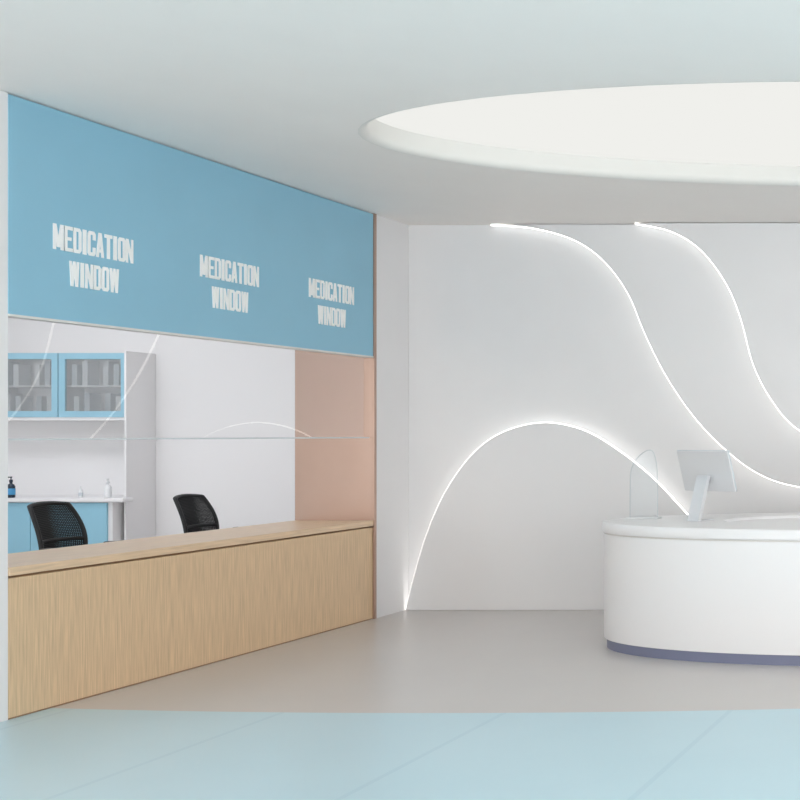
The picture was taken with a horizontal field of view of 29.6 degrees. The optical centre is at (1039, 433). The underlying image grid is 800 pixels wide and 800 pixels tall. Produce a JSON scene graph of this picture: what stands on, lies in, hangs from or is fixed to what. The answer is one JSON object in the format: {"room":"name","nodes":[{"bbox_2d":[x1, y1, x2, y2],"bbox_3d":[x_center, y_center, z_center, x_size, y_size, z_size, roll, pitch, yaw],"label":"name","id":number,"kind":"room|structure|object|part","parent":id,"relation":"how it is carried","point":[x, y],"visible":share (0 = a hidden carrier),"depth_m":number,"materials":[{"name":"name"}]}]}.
{"room":"hospital lobby","nodes":[
{"label":"hospital lobby","id":0,"kind":"room"},
{"bbox_2d":[0,90,7,721],"bbox_3d":[-5.725,-0.145,1.645,0.630,3.290,9.290,0,0,0],"label":"wall","id":1,"kind":"structure","parent":0,"point":[3,95],"depth_m":6.26,"materials":[{"name":"paint"}]},
{"bbox_2d":[8,318,294,535],"bbox_3d":[-8.305,-0.145,11.825,5.790,3.290,0.150,0,0,0],"label":"wall","id":2,"kind":"structure","parent":0,"point":[205,388],"depth_m":11.75,"materials":[{"name":"white paint"}]},
{"bbox_2d":[8,353,123,420],"bbox_3d":[-9.826,-0.450,11.579,2.288,0.640,0.338,0,0,0],"label":"upper cabinet","id":3,"kind":"object","parent":2,"relation":"attached to","point":[41,386],"visible":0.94,"depth_m":11.48,"materials":[{"name":"blue paint"}]},
{"bbox_3d":[-9.667,-0.465,11.422,0.650,0.610,0.025,0,0,0],"label":"door frame","id":4,"kind":"part","parent":3,"relation":"part of","materials":[{"name":"blue wood"}]},
{"bbox_3d":[-9.007,-0.465,11.422,0.650,0.610,0.025,0,0,0],"label":"door frame","id":5,"kind":"part","parent":3,"relation":"part of","materials":[{"name":"blue wood"}]},
{"bbox_2d":[377,215,408,617],"bbox_3d":[-5.725,-0.145,10.745,0.630,3.290,2.009,0,0,0],"label":"wall","id":6,"kind":"structure","parent":0,"point":[392,235],"depth_m":10.01,"materials":[{"name":"white paint"}]},
{"bbox_2d":[8,94,372,355],"bbox_3d":[-5.418,-1.206,8.008,0.024,1.152,3.437,0,0,0],"label":"panel","id":7,"kind":"object","parent":6,"relation":"attached to","point":[175,206],"visible":1,"depth_m":7.44,"materials":[{"name":"blue paint"}]},
{"bbox_2d":[53,223,132,292],"bbox_3d":[-5.403,-0.990,6.860,0.005,0.330,0.580,0,0,0],"label":"sign","id":8,"kind":"object","parent":7,"relation":"attached to","point":[60,240],"visible":1,"depth_m":6.83,"materials":[{"name":"white plastic"}]},
{"bbox_2d":[200,254,258,312],"bbox_3d":[-5.403,-0.990,8.010,0.005,0.330,0.580,0,0,0],"label":"sign","id":9,"kind":"object","parent":7,"relation":"attached to","point":[205,266],"visible":1,"depth_m":7.99,"materials":[{"name":"white plastic"}]},
{"bbox_2d":[309,278,353,327],"bbox_3d":[-5.403,-0.990,9.160,0.005,0.330,0.580,0,0,0],"label":"sign","id":10,"kind":"object","parent":7,"relation":"attached to","point":[313,288],"visible":1,"depth_m":9.15,"materials":[{"name":"white plastic"}]},
{"bbox_2d":[8,314,373,357],"bbox_3d":[-5.441,-0.624,8.008,0.078,0.012,3.437,0,0,0],"label":"trim","id":11,"kind":"structure","parent":6,"relation":"attached to","point":[9,315],"depth_m":7.47,"materials":[{"name":"white metal"}]},
{"bbox_2d":[295,213,372,618],"bbox_3d":[-5.726,-0.144,9.734,0.629,3.288,0.012,0,0,0],"label":"wall","id":12,"kind":"structure","parent":6,"relation":"attached to","point":[334,393],"depth_m":9.73,"materials":[{"name":"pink paint"}]},
{"bbox_2d":[373,213,376,618],"bbox_3d":[-5.403,-0.144,9.744,0.014,3.288,0.032,0,0,0],"label":"trim","id":13,"kind":"structure","parent":6,"relation":"attached to","point":[374,214],"depth_m":9.73,"materials":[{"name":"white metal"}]},
{"label":"window","id":14,"kind":"structure","parent":6,"relation":"in","visible":0},
{"bbox_2d":[8,437,368,439],"bbox_3d":[-5.440,0.029,8.009,0.008,0.010,3.438,0,0,0],"label":"glass edge","id":15,"kind":"object","parent":14,"relation":"attached to","point":[246,437],"visible":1,"depth_m":7.40,"materials":[{"name":"grey glass"}]},
{"bbox_2d":[0,0,799,224],"bbox_3d":[-2.500,-1.860,4.500,17.400,0.140,15.000,0,0,0],"label":"ceiling","id":16,"kind":"structure","parent":0,"point":[291,93],"depth_m":6.04,"materials":[{"name":"paint"}]},
{"bbox_2d":[376,82,799,165],"bbox_3d":[-1.000,-1.925,7.400,6.180,0.001,2.570,0,0,0],"label":"ceiling light","id":17,"kind":"object","parent":16,"relation":"in","point":[743,123],"depth_m":7.42,"materials":[{"name":"white plastic"}]},
{"bbox_2d":[0,610,799,799],"bbox_3d":[-2.500,1.550,4.500,17.400,0.100,15.000,0,0,0],"label":"floor","id":18,"kind":"structure","parent":0,"point":[405,704],"depth_m":6.20,"materials":[{"name":"tile"}]},
{"bbox_2d":[27,501,112,549],"bbox_3d":[-7.147,1.002,9.001,0.695,0.995,0.640,0,0,2],"label":"office chair","id":19,"kind":"object","parent":18,"relation":"on","point":[41,513],"visible":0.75,"depth_m":9.03,"materials":[{"name":"black plastic"}]},
{"bbox_3d":[-7.403,0.730,9.010,0.184,0.450,0.428,0,0,2],"label":"frame","id":20,"kind":"part","parent":19,"relation":"part of","materials":[{"name":"black plastic"}]},
{"bbox_2d":[8,495,133,553],"bbox_3d":[-9.775,1.050,11.484,2.390,0.900,0.528,0,0,0],"label":"base cabinet","id":21,"kind":"object","parent":18,"relation":"on","point":[102,518],"visible":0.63,"depth_m":11.25,"materials":[{"name":"blue paint"}]},
{"bbox_3d":[-9.828,1.028,11.260,0.715,0.765,0.020,0,0,0],"label":"door","id":22,"kind":"part","parent":21,"relation":"part of","materials":[{"name":"blue wood"}]},
{"bbox_3d":[-9.107,1.028,11.260,0.715,0.765,0.020,0,0,0],"label":"door","id":23,"kind":"part","parent":21,"relation":"part of","materials":[{"name":"blue wood"}]},
{"bbox_2d":[8,497,133,501],"bbox_3d":[-9.775,0.620,11.294,2.390,0.040,0.148,0,0,0],"label":"countertop","id":24,"kind":"structure","parent":21,"relation":"on","point":[17,499],"depth_m":11.22,"materials":[{"name":"white paint"}]},
{"bbox_2d":[8,477,15,497],"bbox_3d":[-9.690,0.500,11.300,0.067,0.200,0.067,0,0,0],"label":"pump bottle","id":25,"kind":"object","parent":24,"relation":"on","point":[11,487],"visible":0.85,"depth_m":11.28,"materials":[{"name":"blue plastic"}]},
{"bbox_2d":[78,486,82,496],"bbox_3d":[-9.080,0.547,11.360,0.035,0.105,0.035,0,0,0],"label":"pump bottle","id":26,"kind":"object","parent":24,"relation":"on","point":[80,494],"visible":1,"depth_m":11.35,"materials":[{"name":"white plastic"}]},
{"bbox_2d":[104,479,111,497],"bbox_3d":[-8.800,0.511,11.330,0.060,0.178,0.060,0,0,0],"label":"pump bottle","id":27,"kind":"object","parent":24,"relation":"on","point":[107,489],"visible":1,"depth_m":11.31,"materials":[{"name":"white plastic"}]},
{"bbox_2d":[124,351,155,539],"bbox_3d":[-8.668,0.357,11.559,0.020,2.285,0.378,0,0,0],"label":"panel","id":28,"kind":"object","parent":18,"relation":"on","point":[139,368],"visible":0.64,"depth_m":11.55,"materials":[{"name":"white paint"}]},
{"bbox_2d":[8,520,372,719],"bbox_3d":[-5.721,1.100,8.009,0.638,0.800,3.435,0,0,0],"label":"service counter","id":29,"kind":"object","parent":18,"relation":"on","point":[89,620],"depth_m":7.48,"materials":[{"name":"brown wood"}]},
{"bbox_2d":[173,494,233,532],"bbox_3d":[-7.097,1.010,10.420,0.695,0.980,0.640,0,0,0],"label":"office chair","id":30,"kind":"object","parent":18,"relation":"on","point":[191,517],"visible":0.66,"depth_m":10.45,"materials":[{"name":"black plastic"}]},
{"bbox_2d":[602,512,799,665],"bbox_3d":[-1.126,1.059,8.620,3.986,0.882,1.826,0,0,0],"label":"reception desk","id":31,"kind":"object","parent":18,"relation":"on","point":[725,588],"visible":0.99,"depth_m":7.88,"materials":[{"name":"white"}]},
{"bbox_2d":[626,450,661,518],"bbox_3d":[-2.890,0.366,8.755,0.240,0.503,0.070,0,0,0],"label":"screen","id":32,"kind":"object","parent":31,"relation":"on","point":[630,517],"visible":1,"depth_m":8.75,"materials":[{"name":"grey"}]},
{"bbox_2d":[677,450,736,520],"bbox_3d":[-2.413,0.366,8.573,0.472,0.502,0.200,0,0,26],"label":"desktop monitor","id":33,"kind":"object","parent":31,"relation":"on","point":[702,471],"visible":1,"depth_m":8.56,"materials":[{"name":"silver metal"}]},
{"bbox_2d":[409,225,799,592],"bbox_3d":[0.396,-0.145,10.380,11.609,3.290,0.200,0,0,0],"label":"wall","id":34,"kind":"structure","parent":0,"point":[510,327],"depth_m":10.28,"materials":[{"name":"paint"}]},
{"bbox_2d":[406,422,687,609],"bbox_3d":[-3.851,0.700,10.247,3.115,1.606,0.064,0,0,0],"label":"arch","id":35,"kind":"object","parent":34,"relation":"attached to","point":[518,526],"visible":0.85,"depth_m":10.22,"materials":[{"name":"paint"}]},
{"bbox_2d":[490,224,799,486],"bbox_3d":[0.655,-0.652,10.247,10.671,2.282,0.064,0,0,0],"label":"panel","id":36,"kind":"object","parent":34,"relation":"attached to","point":[688,316],"visible":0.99,"depth_m":10.22,"materials":[{"name":"paint"}]},
{"bbox_2d":[635,223,799,430],"bbox_3d":[-0.614,-0.820,10.182,5.635,1.944,0.064,0,0,0],"label":"wall panel","id":37,"kind":"object","parent":34,"relation":"attached to","point":[758,263],"visible":1,"depth_m":10.15,"materials":[{"name":"paint"}]}
]}

